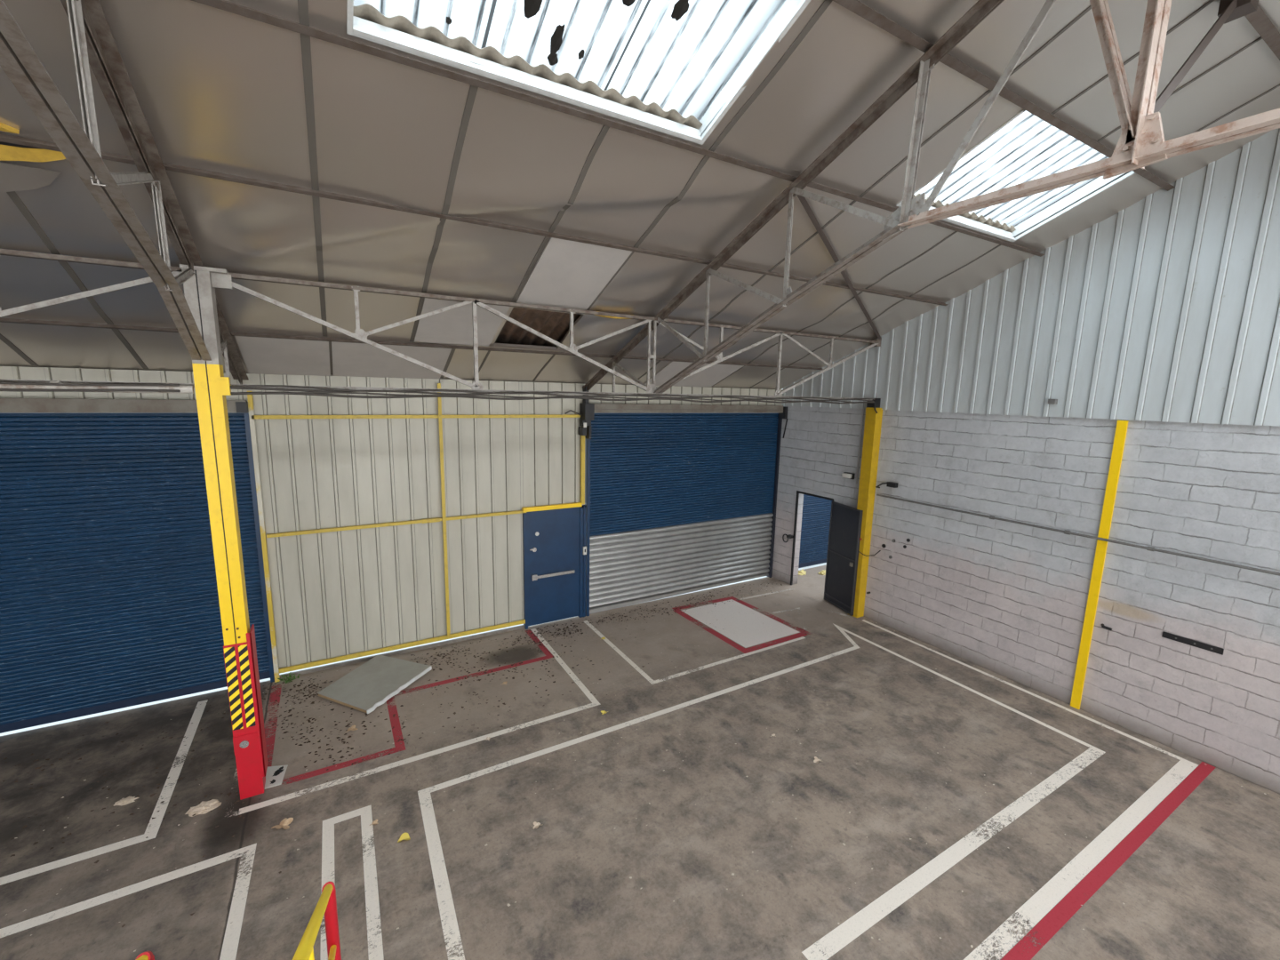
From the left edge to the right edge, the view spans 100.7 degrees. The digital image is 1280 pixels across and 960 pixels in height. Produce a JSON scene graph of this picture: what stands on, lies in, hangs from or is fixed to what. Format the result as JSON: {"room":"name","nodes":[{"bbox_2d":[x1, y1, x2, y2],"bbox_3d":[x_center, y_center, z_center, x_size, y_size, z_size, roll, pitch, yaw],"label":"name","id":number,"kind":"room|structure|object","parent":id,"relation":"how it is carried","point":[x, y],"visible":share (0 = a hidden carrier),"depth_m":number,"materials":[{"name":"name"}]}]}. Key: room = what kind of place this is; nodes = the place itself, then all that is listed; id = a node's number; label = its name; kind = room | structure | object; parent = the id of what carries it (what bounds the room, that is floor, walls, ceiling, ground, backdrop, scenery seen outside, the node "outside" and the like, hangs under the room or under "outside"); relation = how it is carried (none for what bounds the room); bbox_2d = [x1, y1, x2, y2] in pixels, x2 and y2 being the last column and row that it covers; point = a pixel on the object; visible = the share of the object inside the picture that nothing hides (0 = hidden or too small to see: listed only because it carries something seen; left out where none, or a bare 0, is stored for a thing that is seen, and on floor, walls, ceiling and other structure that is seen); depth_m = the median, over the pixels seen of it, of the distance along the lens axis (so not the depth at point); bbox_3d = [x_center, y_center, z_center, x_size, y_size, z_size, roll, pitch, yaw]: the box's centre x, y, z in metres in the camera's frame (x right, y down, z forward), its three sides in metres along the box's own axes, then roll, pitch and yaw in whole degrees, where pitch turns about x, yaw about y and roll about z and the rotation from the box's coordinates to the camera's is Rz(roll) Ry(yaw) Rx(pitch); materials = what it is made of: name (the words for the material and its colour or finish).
{"room":"empty warehouse","nodes":[
{"label":"empty warehouse","id":0,"kind":"room"},
{"bbox_2d":[0,366,782,668],"bbox_3d":[-6.054,0.700,6.610,21.050,4.420,0.130,-4,11,-30],"label":"wall","id":1,"kind":"structure","parent":0,"point":[340,593],"depth_m":7.94,"materials":[{"name":"metal"}]},
{"bbox_2d":[0,333,38,366],"bbox_3d":[-4.898,-2.100,2.683,0.048,2.760,6.904,-4,11,-30],"label":"trim","id":2,"kind":"structure","parent":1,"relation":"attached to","point":[4,339],"depth_m":5.52,"materials":[{"name":"grey"}]},
{"bbox_2d":[6,191,148,368],"bbox_3d":[-4.103,-2.158,3.142,0.048,2.760,6.904,-4,11,-30],"label":"trim","id":3,"kind":"structure","parent":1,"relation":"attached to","point":[12,195],"depth_m":4.52,"materials":[{"name":"grey"}]},
{"bbox_2d":[0,398,248,412],"bbox_3d":[-7.262,-0.774,5.471,5.210,0.155,0.150,-4,11,-30],"label":"door frame","id":4,"kind":"structure","parent":1,"relation":"attached to","point":[6,404],"depth_m":6.07,"materials":[{"name":"grey metal"}]},
{"bbox_2d":[0,412,274,733],"bbox_3d":[-7.270,1.130,5.927,5.010,3.740,0.120,-4,11,-30],"label":"roller shutter","id":5,"kind":"object","parent":1,"relation":"attached to","point":[109,601],"visible":0.99,"depth_m":6.42,"materials":[{"name":"blue paint"}]},
{"bbox_2d":[328,341,333,375],"bbox_3d":[-3.953,-1.569,6.783,0.030,0.422,1.035,-4,11,-30],"label":"trim","id":6,"kind":"structure","parent":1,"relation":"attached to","point":[330,342],"depth_m":6.78,"materials":[{"name":"grey"}]},
{"bbox_2d":[266,510,526,537],"bbox_3d":[-3.458,0.640,8.009,3.580,0.059,0.070,-4,11,-30],"label":"wall rail","id":7,"kind":"object","parent":1,"relation":"attached to","point":[436,519],"visible":1,"depth_m":7.85,"materials":[{"name":"metal"}]},
{"bbox_2d":[278,619,525,673],"bbox_3d":[-3.546,2.571,8.326,3.580,0.064,0.025,-4,11,-30],"label":"wall rail","id":8,"kind":"object","parent":1,"relation":"attached to","point":[523,621],"visible":1,"depth_m":8.18,"materials":[{"name":"metal"}]},
{"bbox_2d":[279,624,524,679],"bbox_3d":[-3.573,2.678,8.396,3.610,0.045,0.040,-4,11,-30],"label":"trim","id":9,"kind":"structure","parent":1,"relation":"attached to","point":[353,661],"depth_m":8.31,"materials":[{"name":"metal"}]},
{"bbox_2d":[251,414,580,419],"bbox_3d":[-3.023,-0.957,7.996,4.600,0.050,0.050,-4,11,-30],"label":"wall rail","id":10,"kind":"object","parent":1,"relation":"attached to","point":[256,417],"visible":0.93,"depth_m":7.75,"materials":[{"name":"metal"}]},
{"bbox_2d":[437,383,450,636],"bbox_3d":[-3.047,0.534,8.234,0.048,4.010,0.070,-4,11,-30],"label":"wall post","id":11,"kind":"object","parent":1,"relation":"attached to","point":[439,401],"visible":1,"depth_m":8.20,"materials":[{"name":"metal"}]},
{"bbox_2d":[521,502,581,511],"bbox_3d":[-1.505,0.465,9.133,1.060,0.070,0.070,-4,11,-30],"label":"lintel","id":12,"kind":"object","parent":1,"relation":"attached to","point":[574,504],"visible":1,"depth_m":9.09,"materials":[{"name":"yellow paint"}]},
{"bbox_2d":[522,504,586,629],"bbox_3d":[-1.488,1.522,9.368,1.150,2.100,0.155,-4,11,-30],"label":"door","id":13,"kind":"structure","parent":1,"relation":"in","point":[554,540],"depth_m":9.35,"materials":[{"name":"blue paint"}]},
{"bbox_2d":[580,435,584,504],"bbox_3d":[-1.007,-0.248,9.312,0.070,1.370,0.050,-4,11,-30],"label":"wall post","id":14,"kind":"object","parent":1,"relation":"attached to","point":[582,437],"visible":0.86,"depth_m":9.30,"materials":[{"name":"metal"}]},
{"bbox_2d":[578,386,594,439],"bbox_3d":[-0.920,-1.158,9.097,0.200,0.900,0.220,-4,11,-30],"label":"gear","id":15,"kind":"object","parent":1,"relation":"attached to","point":[587,410],"visible":0.99,"depth_m":9.05,"materials":[{"name":"black metal"}]},
{"bbox_2d":[584,412,782,615],"bbox_3d":[1.025,0.523,10.720,4.630,3.740,0.120,-4,11,-30],"label":"roller shutter","id":16,"kind":"object","parent":1,"relation":"attached to","point":[677,503],"visible":0.92,"depth_m":10.54,"materials":[{"name":"blue paint"}]},
{"bbox_2d":[589,512,773,608],"bbox_3d":[0.997,1.581,10.902,4.550,1.408,0.060,-4,11,-30],"label":"curtain","id":17,"kind":"object","parent":16,"relation":"hanging from","point":[627,566],"depth_m":10.74,"materials":[{"name":"metal"}]},
{"bbox_2d":[589,412,778,535],"bbox_3d":[1.031,-0.220,10.615,4.550,2.240,0.040,-4,11,-30],"label":"curtain","id":18,"kind":"object","parent":16,"relation":"hanging from","point":[650,471],"depth_m":10.45,"materials":[{"name":"blue paint"}]},
{"bbox_2d":[594,403,783,412],"bbox_3d":[1.090,-1.385,10.296,4.500,0.155,0.148,-4,11,-30],"label":"door frame","id":19,"kind":"structure","parent":1,"relation":"attached to","point":[598,407],"depth_m":10.07,"materials":[{"name":"grey"}]},
{"bbox_2d":[712,231,957,386],"bbox_3d":[2.610,-2.417,8.395,0.030,1.854,4.635,-4,11,-30],"label":"trim","id":20,"kind":"structure","parent":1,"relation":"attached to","point":[955,232],"depth_m":7.59,"materials":[{"name":"grey"}]},
{"bbox_2d":[637,5,1091,379],"bbox_3d":[1.618,-2.577,6.447,0.030,2.758,6.905,-4,11,-30],"label":"trim","id":21,"kind":"structure","parent":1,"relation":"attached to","point":[1089,8],"depth_m":4.85,"materials":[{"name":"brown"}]},
{"bbox_2d":[0,562,826,735],"bbox_3d":[-9.781,1.292,17.093,60.000,0.298,21.455,-4,11,-30],"label":"ground","id":22,"kind":"structure","parent":0,"point":[824,564],"depth_m":7.11,"materials":[{"name":"white"}]},
{"bbox_2d":[494,307,581,346],"bbox_3d":[-2.210,-1.733,-0.050,21.350,3.037,15.164,-4,11,-30],"label":"roof","id":23,"kind":"structure","parent":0,"point":[555,325],"depth_m":7.25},
{"bbox_2d":[0,564,1279,959],"bbox_3d":[0.153,3.854,2.226,27.000,0.120,14.615,-4,11,-30],"label":"floor","id":24,"kind":"structure","parent":0,"point":[1212,888],"depth_m":5.22,"materials":[{"name":"concrete"}]},
{"bbox_2d":[0,699,207,885],"bbox_3d":[-7.368,3.249,4.540,5.390,0.001,2.540,-4,11,-30],"label":"floor marking","id":25,"kind":"object","parent":24,"relation":"on","point":[173,774],"depth_m":4.97,"materials":[{"name":"white paint"}]},
{"bbox_2d":[113,796,138,805],"bbox_3d":[-5.085,3.171,5.251,0.190,0.024,0.108,-4,11,-30],"label":"leaf","id":26,"kind":"object","parent":24,"relation":"on","point":[130,799],"visible":1,"depth_m":5.24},
{"bbox_2d":[0,843,256,959],"bbox_3d":[-5.608,3.647,2.348,6.191,0.001,2.141,-4,11,-30],"label":"floor marking","id":27,"kind":"object","parent":24,"relation":"on","point":[229,947],"depth_m":4.25,"materials":[{"name":"white paint"}]},
{"bbox_2d":[184,799,221,816],"bbox_3d":[-4.266,3.190,5.184,0.277,0.044,0.177,-4,11,-30],"label":"leaf","id":28,"kind":"object","parent":24,"relation":"on","point":[204,807],"visible":1,"depth_m":5.16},
{"bbox_2d":[179,264,268,799],"bbox_3d":[-3.850,0.662,5.059,0.335,5.090,0.255,-4,11,-30],"label":"steel column","id":29,"kind":"structure","parent":24,"relation":"on","point":[212,388],"depth_m":4.94,"materials":[{"name":"metal"}]},
{"bbox_2d":[0,248,194,387],"bbox_3d":[-7.960,-1.034,2.340,9.325,1.023,0.092,-4,11,-30],"label":"girder","id":30,"kind":"object","parent":29,"relation":"attached to","point":[175,271],"visible":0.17,"depth_m":4.27,"materials":[{"name":"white metal"}]},
{"bbox_2d":[0,380,194,393],"bbox_3d":[-8.473,-0.475,2.066,10.480,0.086,0.082,-4,11,-30],"label":"pipe","id":31,"kind":"object","parent":30,"relation":"attached to","point":[184,389],"visible":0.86,"depth_m":4.38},
{"bbox_2d":[0,381,180,391],"bbox_3d":[-8.261,-0.476,2.120,9.900,0.086,0.017,-4,11,-30],"label":"cable","id":32,"kind":"object","parent":31,"relation":"attached to","point":[1,382],"visible":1,"depth_m":4.27,"materials":[{"name":"grey plastic"}]},
{"bbox_2d":[0,0,248,383],"bbox_3d":[-1.447,-1.553,0.445,0.156,2.938,14.220,-4,11,-30],"label":"roof truss","id":33,"kind":"object","parent":29,"relation":"on","point":[93,44],"visible":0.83,"depth_m":2.92,"materials":[{"name":"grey metal"}]},
{"bbox_2d":[227,272,878,399],"bbox_3d":[0.158,-1.629,7.031,9.195,1.023,0.092,-4,11,-30],"label":"roof truss","id":34,"kind":"object","parent":29,"relation":"attached to","point":[359,334],"visible":0.97,"depth_m":6.11,"materials":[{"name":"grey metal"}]},
{"bbox_2d":[230,384,874,403],"bbox_3d":[0.183,-1.094,7.055,9.101,0.118,0.031,-4,11,-30],"label":"cable","id":35,"kind":"object","parent":34,"relation":"attached to","point":[326,392],"visible":1,"depth_m":5.98,"materials":[{"name":"grey plastic"}]},
{"bbox_2d":[135,881,341,959],"bbox_3d":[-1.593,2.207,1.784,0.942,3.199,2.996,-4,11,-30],"label":"safety barrier","id":36,"kind":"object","parent":24,"relation":"on","point":[326,905],"depth_m":2.90,"materials":[{"name":"metal"}]},
{"bbox_2d":[247,391,279,682],"bbox_3d":[-5.054,0.839,7.131,0.050,4.020,0.080,-4,11,-30],"label":"wall post","id":37,"kind":"object","parent":24,"relation":"on","point":[250,398],"visible":0.93,"depth_m":7.09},
{"bbox_2d":[264,685,281,767],"bbox_3d":[-4.505,2.993,6.474,0.140,0.001,2.051,-4,11,-30],"label":"floor marking","id":38,"kind":"object","parent":24,"relation":"on","point":[274,697],"depth_m":6.40,"materials":[{"name":"red paint"}]},
{"bbox_2d":[264,764,287,788],"bbox_3d":[-3.887,3.140,5.632,0.206,0.007,0.372,-3,10,-25],"label":"plate","id":39,"kind":"object","parent":24,"relation":"on","point":[275,775],"visible":0.95,"depth_m":5.63,"materials":[{"name":"grey plastic"}]},
{"bbox_2d":[271,817,293,829],"bbox_3d":[-3.365,3.243,4.985,0.177,0.034,0.128,-4,11,-30],"label":"dead leaf","id":40,"kind":"object","parent":24,"relation":"on","point":[284,822],"visible":1,"depth_m":5.00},
{"bbox_2d":[276,672,300,684],"bbox_3d":[-4.921,2.774,7.402,0.310,0.124,0.162,-4,11,-30],"label":"weed","id":41,"kind":"object","parent":24,"relation":"on","point":[286,680],"visible":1,"depth_m":7.40,"materials":[{"name":"green plant"}]},
{"bbox_2d":[320,805,383,959],"bbox_3d":[-2.142,3.458,3.956,0.426,0.001,2.848,-4,11,-30],"label":"floor marking","id":42,"kind":"object","parent":24,"relation":"on","point":[370,872],"depth_m":4.54,"materials":[{"name":"white paint"}]},
{"bbox_2d":[317,654,431,713],"bbox_3d":[-3.678,2.796,7.375,0.950,0.104,1.134,5,10,19],"label":"panel","id":43,"kind":"object","parent":24,"relation":"on","point":[371,684],"visible":1,"depth_m":7.30,"materials":[{"name":"grey plastic"}]},
{"bbox_2d":[1,580,782,927],"bbox_3d":[-1.385,2.888,7.473,12.380,0.015,3.780,-4,11,-30],"label":"leaf litter","id":44,"kind":"object","parent":24,"relation":"on","point":[535,643],"visible":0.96,"depth_m":7.01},
{"bbox_2d":[282,629,553,784],"bbox_3d":[-2.801,2.884,7.368,3.471,0.001,2.351,-4,11,-30],"label":"floor marking","id":45,"kind":"object","parent":24,"relation":"on","point":[396,731],"depth_m":6.57,"materials":[{"name":"red paint"}]},
{"bbox_2d":[238,628,600,814],"bbox_3d":[-2.854,2.911,7.193,3.882,0.001,2.602,-4,11,-30],"label":"floor marking","id":46,"kind":"object","parent":24,"relation":"on","point":[593,700],"depth_m":6.20,"materials":[{"name":"white paint"}]},
{"bbox_2d":[6,579,1266,951],"bbox_3d":[-0.797,3.263,5.280,13.531,0.010,8.072,-4,11,-30],"label":"debris","id":47,"kind":"object","parent":24,"relation":"on","point":[732,874],"visible":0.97,"depth_m":5.62,"materials":[{"name":"beige"}]},
{"bbox_2d":[584,620,805,684],"bbox_3d":[0.916,2.638,9.357,3.108,0.001,2.388,-4,11,-30],"label":"floor marking","id":48,"kind":"object","parent":24,"relation":"on","point":[644,675],"depth_m":8.37,"materials":[{"name":"white paint"}]},
{"bbox_2d":[682,599,799,647],"bbox_3d":[1.807,2.592,9.750,1.330,0.001,1.740,-4,11,-30],"label":"floor marking","id":49,"kind":"object","parent":24,"relation":"on","point":[732,616],"depth_m":9.66,"materials":[{"name":"white paint"}]},
{"bbox_2d":[672,596,810,653],"bbox_3d":[1.800,2.588,9.775,1.634,0.001,2.080,-4,11,-30],"label":"floor marking","id":50,"kind":"object","parent":24,"relation":"on","point":[686,616],"depth_m":9.29,"materials":[{"name":"red paint"}]},
{"bbox_2d":[417,623,1105,959],"bbox_3d":[1.687,3.255,5.695,7.321,0.001,5.221,-4,11,-30],"label":"floor marking","id":51,"kind":"object","parent":24,"relation":"on","point":[835,940],"depth_m":4.94,"materials":[{"name":"white paint"}]},
{"bbox_2d":[736,588,792,600],"bbox_3d":[2.643,2.389,11.101,1.554,0.001,0.150,-4,11,-30],"label":"floor marking","id":52,"kind":"object","parent":24,"relation":"on","point":[789,588],"depth_m":10.99,"materials":[{"name":"white paint"}]},
{"bbox_2d":[848,407,882,617],"bbox_3d":[4.160,0.643,9.814,0.188,3.930,0.210,-4,11,-30],"label":"steel post","id":53,"kind":"object","parent":24,"relation":"on","point":[873,420],"visible":0.79,"depth_m":9.68,"materials":[{"name":"metal"}]},
{"bbox_2d":[866,398,880,413],"bbox_3d":[4.172,-1.324,9.443,0.212,0.267,0.241,-4,11,-30],"label":"bracket","id":54,"kind":"object","parent":53,"relation":"attached to","point":[876,404],"visible":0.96,"depth_m":9.41,"materials":[{"name":"black metal"}]},
{"bbox_2d":[863,619,1198,959],"bbox_3d":[2.762,3.139,6.547,5.915,0.001,4.478,-4,11,-30],"label":"floor marking","id":55,"kind":"object","parent":24,"relation":"on","point":[1057,888],"depth_m":4.88,"materials":[{"name":"white paint"}]},
{"bbox_2d":[1070,420,1128,709],"bbox_3d":[5.965,1.179,6.910,0.031,3.890,0.100,-4,11,-30],"label":"steel post","id":56,"kind":"object","parent":24,"relation":"on","point":[1121,430],"visible":1,"depth_m":6.88,"materials":[{"name":"metal"}]},
{"bbox_2d":[1000,761,1215,959],"bbox_3d":[3.928,3.483,4.599,6.140,0.001,0.110,-4,11,-30],"label":"floor marking","id":57,"kind":"object","parent":24,"relation":"on","point":[1069,905],"depth_m":4.69,"materials":[{"name":"red paint"}]},
{"bbox_2d":[0,0,1279,389],"bbox_3d":[-4.171,-2.193,2.986,21.050,2.914,7.253,-4,11,-30],"label":"ceiling","id":58,"kind":"structure","parent":0,"point":[217,90],"depth_m":4.44,"materials":[{"name":"silver metal"}]},
{"bbox_2d":[0,122,66,192],"bbox_3d":[-4.481,-2.035,3.191,1.700,0.364,0.679,-4,11,-30],"label":"ceiling fan","id":59,"kind":"object","parent":58,"relation":"attached to","point":[12,177],"visible":0.8,"depth_m":3.47,"materials":[{"name":"yellow metal"}]},
{"bbox_2d":[234,336,330,375],"bbox_3d":[-4.357,-1.526,6.552,0.905,0.423,1.027,-4,11,-30],"label":"board","id":60,"kind":"object","parent":58,"relation":"attached to","point":[263,356],"visible":1,"depth_m":6.52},
{"bbox_2d":[297,0,324,281],"bbox_3d":[-1.941,-2.539,3.077,0.048,1.894,4.735,-4,11,-30],"label":"trim","id":61,"kind":"structure","parent":58,"relation":"attached to","point":[302,4],"depth_m":3.57,"materials":[{"name":"grey"}]},
{"bbox_2d":[319,287,327,335],"bbox_3d":[-3.442,-1.829,5.765,0.048,0.435,1.064,-4,11,-30],"label":"trim","id":62,"kind":"structure","parent":58,"relation":"attached to","point":[321,290],"depth_m":5.72,"materials":[{"name":"grey"}]},
{"bbox_2d":[331,341,451,379],"bbox_3d":[-3.342,-1.600,7.139,1.385,0.423,1.027,-4,11,-30],"label":"ceiling panel","id":63,"kind":"object","parent":58,"relation":"attached to","point":[348,359],"visible":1,"depth_m":7.10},
{"bbox_2d":[409,297,424,341],"bbox_3d":[-2.620,-1.888,6.239,0.048,0.433,1.065,-4,11,-30],"label":"trim","id":64,"kind":"structure","parent":58,"relation":"attached to","point":[421,300],"depth_m":6.25,"materials":[{"name":"grey"}]},
{"bbox_2d":[0,254,869,343],"bbox_3d":[-4.880,-1.804,4.261,21.050,0.040,0.043,-4,11,-30],"label":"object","id":65,"kind":"structure","parent":58,"relation":"attached to","point":[0,254],"depth_m":5.44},
{"bbox_2d":[440,344,455,378],"bbox_3d":[-2.717,-1.659,7.497,0.050,0.422,1.035,-4,11,-30],"label":"trim","id":66,"kind":"structure","parent":58,"relation":"attached to","point":[452,350],"depth_m":7.44,"materials":[{"name":"grey"}]},
{"bbox_2d":[421,84,478,292],"bbox_3d":[-1.700,-2.324,4.591,0.048,0.992,2.465,-4,11,-30],"label":"trim","id":67,"kind":"structure","parent":58,"relation":"attached to","point":[472,92],"depth_m":4.20,"materials":[{"name":"grey"}]},
{"bbox_2d":[414,297,509,346],"bbox_3d":[-2.195,-1.907,6.481,0.940,0.415,1.007,-4,11,-30],"label":"board","id":68,"kind":"object","parent":58,"relation":"attached to","point":[455,325],"visible":0.71,"depth_m":6.47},
{"bbox_2d":[0,133,948,305],"bbox_3d":[-4.240,-2.104,3.117,21.050,0.051,0.056,-4,11,-30],"label":"roof purlin","id":69,"kind":"structure","parent":58,"relation":"attached to","point":[5,138],"depth_m":4.40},
{"bbox_2d":[511,125,609,302],"bbox_3d":[-0.853,-2.386,5.080,0.048,0.991,2.465,-4,11,-30],"label":"trim","id":70,"kind":"structure","parent":58,"relation":"attached to","point":[604,129],"depth_m":4.63,"materials":[{"name":"grey"}]},
{"bbox_2d":[515,237,631,310],"bbox_3d":[-0.781,-2.243,5.924,0.900,0.522,1.277,-4,11,-30],"label":"ceiling panel","id":71,"kind":"object","parent":58,"relation":"attached to","point":[567,274],"visible":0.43,"depth_m":5.82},
{"bbox_2d":[346,0,810,144],"bbox_3d":[-0.310,-2.897,3.174,2.540,0.663,1.272,-4,11,-30],"label":"window","id":72,"kind":"structure","parent":58,"relation":"attached to","point":[640,60],"depth_m":3.53,"materials":[{"name":"white"}]},
{"bbox_2d":[523,0,542,18],"bbox_3d":[-0.640,-2.883,3.175,0.113,0.092,0.231,-4,11,-30],"label":"clump","id":73,"kind":"object","parent":72,"relation":"attached to","point":[532,7],"visible":1,"depth_m":3.22,"materials":[{"name":"black"}]},
{"bbox_2d":[547,53,558,65],"bbox_3d":[-0.586,-2.826,3.562,0.069,0.035,0.085,1,9,0],"label":"clump","id":74,"kind":"object","parent":72,"relation":"attached to","point":[553,60],"visible":1,"depth_m":3.56,"materials":[{"name":"black"}]},
{"bbox_2d":[550,24,565,55],"bbox_3d":[-0.544,-2.853,3.447,0.081,0.091,0.228,-4,11,-30],"label":"clump","id":75,"kind":"object","parent":72,"relation":"attached to","point":[556,38],"visible":1,"depth_m":3.43,"materials":[{"name":"black"}]},
{"bbox_2d":[671,0,689,21],"bbox_3d":[0.262,-3.004,3.374,0.148,0.062,0.098,9,12,39],"label":"clump","id":76,"kind":"object","parent":72,"relation":"attached to","point":[681,7],"visible":1,"depth_m":3.37,"materials":[{"name":"black"}]},
{"bbox_2d":[191,0,1044,256],"bbox_3d":[-3.601,-2.405,1.972,21.050,0.059,0.069,-4,11,-30],"label":"roof purlin","id":77,"kind":"structure","parent":58,"relation":"attached to","point":[222,4],"depth_m":3.56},
{"bbox_2d":[643,360,743,387],"bbox_3d":[0.976,-1.916,9.634,1.550,0.423,1.027,-4,11,-30],"label":"board","id":78,"kind":"object","parent":58,"relation":"attached to","point":[710,376],"visible":0.79,"depth_m":9.66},
{"bbox_2d":[586,0,831,310],"bbox_3d":[0.539,-2.720,4.510,0.048,1.896,4.734,-4,11,-30],"label":"trim","id":79,"kind":"structure","parent":58,"relation":"attached to","point":[826,4],"depth_m":4.12,"materials":[{"name":"grey"}]},
{"bbox_2d":[750,244,1000,387],"bbox_3d":[3.474,-2.480,8.894,0.030,1.855,4.635,-4,11,-30],"label":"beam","id":80,"kind":"structure","parent":58,"relation":"attached to","point":[999,244],"depth_m":8.07,"materials":[{"name":"grey"}]},
{"bbox_2d":[582,0,1279,393],"bbox_3d":[2.675,-1.854,2.826,0.156,2.938,14.220,-4,11,-30],"label":"roof truss","id":81,"kind":"object","parent":58,"relation":"attached to","point":[1141,143],"visible":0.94,"depth_m":3.60,"materials":[{"name":"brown metal"}]},
{"bbox_2d":[797,194,881,339],"bbox_3d":[2.843,-2.611,7.148,0.064,0.941,5.114,7,11,32],"label":"brace","id":82,"kind":"object","parent":81,"relation":"attached to","point":[803,200],"visible":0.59,"depth_m":6.18,"materials":[{"name":"brown"}]},
{"bbox_2d":[1145,0,1258,115],"bbox_3d":[3.476,-2.672,3.343,2.056,1.446,0.173,-5,11,-35],"label":"knee brace","id":83,"kind":"object","parent":81,"relation":"attached to","point":[1228,10],"visible":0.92,"depth_m":3.43,"materials":[{"name":"brown"}]},
{"bbox_2d":[832,0,1174,191],"bbox_3d":[-2.978,-2.699,0.856,21.050,0.068,0.082,-4,11,-30],"label":"roof purlin","id":84,"kind":"structure","parent":58,"relation":"attached to","point":[855,6],"depth_m":4.07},
{"bbox_2d":[896,109,1135,241],"bbox_3d":[4.019,-3.214,5.675,2.400,0.663,1.272,-4,11,-30],"label":"window","id":85,"kind":"structure","parent":58,"relation":"attached to","point":[1026,148],"depth_m":5.70,"materials":[{"name":"white"}]},
{"bbox_2d":[1051,0,1214,114],"bbox_3d":[3.882,-3.344,4.195,0.030,0.417,1.025,-4,11,-30],"label":"trim","id":86,"kind":"structure","parent":58,"relation":"attached to","point":[1209,2],"depth_m":4.19,"materials":[{"name":"grey"}]},
{"bbox_2d":[1097,36,1262,142],"bbox_3d":[4.694,-3.404,4.664,0.030,0.418,1.025,-4,11,-30],"label":"trim","id":87,"kind":"structure","parent":58,"relation":"attached to","point":[1259,38],"depth_m":4.47,"materials":[{"name":"grey"}]},
{"bbox_2d":[1192,83,1279,133],"bbox_3d":[5.558,-3.467,5.163,0.030,0.418,1.025,-4,11,-30],"label":"trim","id":88,"kind":"structure","parent":58,"relation":"attached to","point":[1277,85],"depth_m":5.00,"materials":[{"name":"grey"}]},
{"bbox_2d":[1244,4,1279,60],"bbox_3d":[-2.441,-2.950,-0.105,21.050,0.082,0.101,-4,11,-30],"label":"beam","id":89,"kind":"structure","parent":58,"relation":"attached to","point":[1259,20],"depth_m":4.06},
{"bbox_2d":[771,405,1279,794],"bbox_3d":[6.735,1.356,5.840,0.200,3.920,14.500,-4,11,-30],"label":"wall","id":90,"kind":"structure","parent":0,"point":[1007,599],"depth_m":7.04,"materials":[{"name":"brick"}]},
{"bbox_2d":[779,406,788,438],"bbox_3d":[3.118,-1.242,11.454,0.124,0.687,0.164,-4,11,-30],"label":"bracket","id":91,"kind":"object","parent":90,"relation":"attached to","point":[783,415],"visible":0.96,"depth_m":11.37,"materials":[{"name":"black metal"}]},
{"bbox_2d":[790,490,863,615],"bbox_3d":[3.746,1.407,10.728,0.172,2.110,1.803,-3,10,-22],"label":"door","id":92,"kind":"structure","parent":90,"relation":"in","point":[845,521],"depth_m":10.29,"materials":[{"name":"black metal"}]},
{"bbox_2d":[841,472,855,479],"bbox_3d":[3.964,-0.081,10.122,0.128,0.110,0.210,-4,11,-30],"label":"light","id":93,"kind":"object","parent":90,"relation":"attached to","point":[845,475],"visible":1,"depth_m":10.06,"materials":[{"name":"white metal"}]},
{"bbox_2d":[855,408,863,483],"bbox_3d":[4.099,-0.624,9.901,0.026,1.400,0.026,0,9,-8],"label":"conduit","id":94,"kind":"object","parent":90,"relation":"attached to","point":[862,409],"visible":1,"depth_m":9.89,"materials":[{"name":"grey"}]},
{"bbox_2d":[875,481,898,487],"bbox_3d":[4.370,0.106,9.423,0.137,0.154,0.374,-4,11,-30],"label":"wall hook","id":95,"kind":"object","parent":90,"relation":"attached to","point":[892,484],"visible":1,"depth_m":9.32,"materials":[{"name":"black metal"}]},
{"bbox_2d":[876,494,1279,575],"bbox_3d":[6.304,0.870,6.216,0.052,0.052,7.980,-4,11,-30],"label":"conduit","id":96,"kind":"object","parent":90,"relation":"attached to","point":[1065,532],"visible":1,"depth_m":6.80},
{"bbox_2d":[1161,631,1223,655],"bbox_3d":[6.447,1.900,6.195,0.017,0.070,0.510,-4,11,-30],"label":"metal strip","id":97,"kind":"object","parent":90,"relation":"attached to","point":[1166,635],"visible":1,"depth_m":6.18,"materials":[{"name":"black"}]},
{"bbox_2d":[781,128,1279,426],"bbox_3d":[6.814,-2.146,5.197,0.242,3.243,14.380,-4,11,-30],"label":"wall","id":98,"kind":"structure","parent":0,"point":[1166,308],"depth_m":6.47,"materials":[{"name":"metal"}]},
{"bbox_3d":[7.284,0.573,10.749,5.750,3.900,6.800,-4,11,-30],"label":"wall","id":99,"kind":"structure","parent":0,"visible":0},
{"bbox_2d":[798,494,831,567],"bbox_3d":[5.201,0.201,13.235,4.220,3.740,0.120,-4,11,-30],"label":"roller shutter","id":100,"kind":"object","parent":99,"relation":"attached to","point":[816,511],"visible":0.02,"depth_m":12.85,"materials":[{"name":"blue paint"}]},
{"bbox_3d":[-11.569,1.148,-5.068,0.200,7.083,14.400,-4,11,-30],"label":"wall","id":101,"kind":"structure","parent":0,"visible":0},
{"bbox_2d":[0,317,822,369],"bbox_3d":[-5.442,-1.536,5.268,21.050,0.044,0.049,-4,11,-30],"label":"roof purlin","id":102,"kind":"structure","parent":101,"relation":"attached to","point":[2,319],"depth_m":6.35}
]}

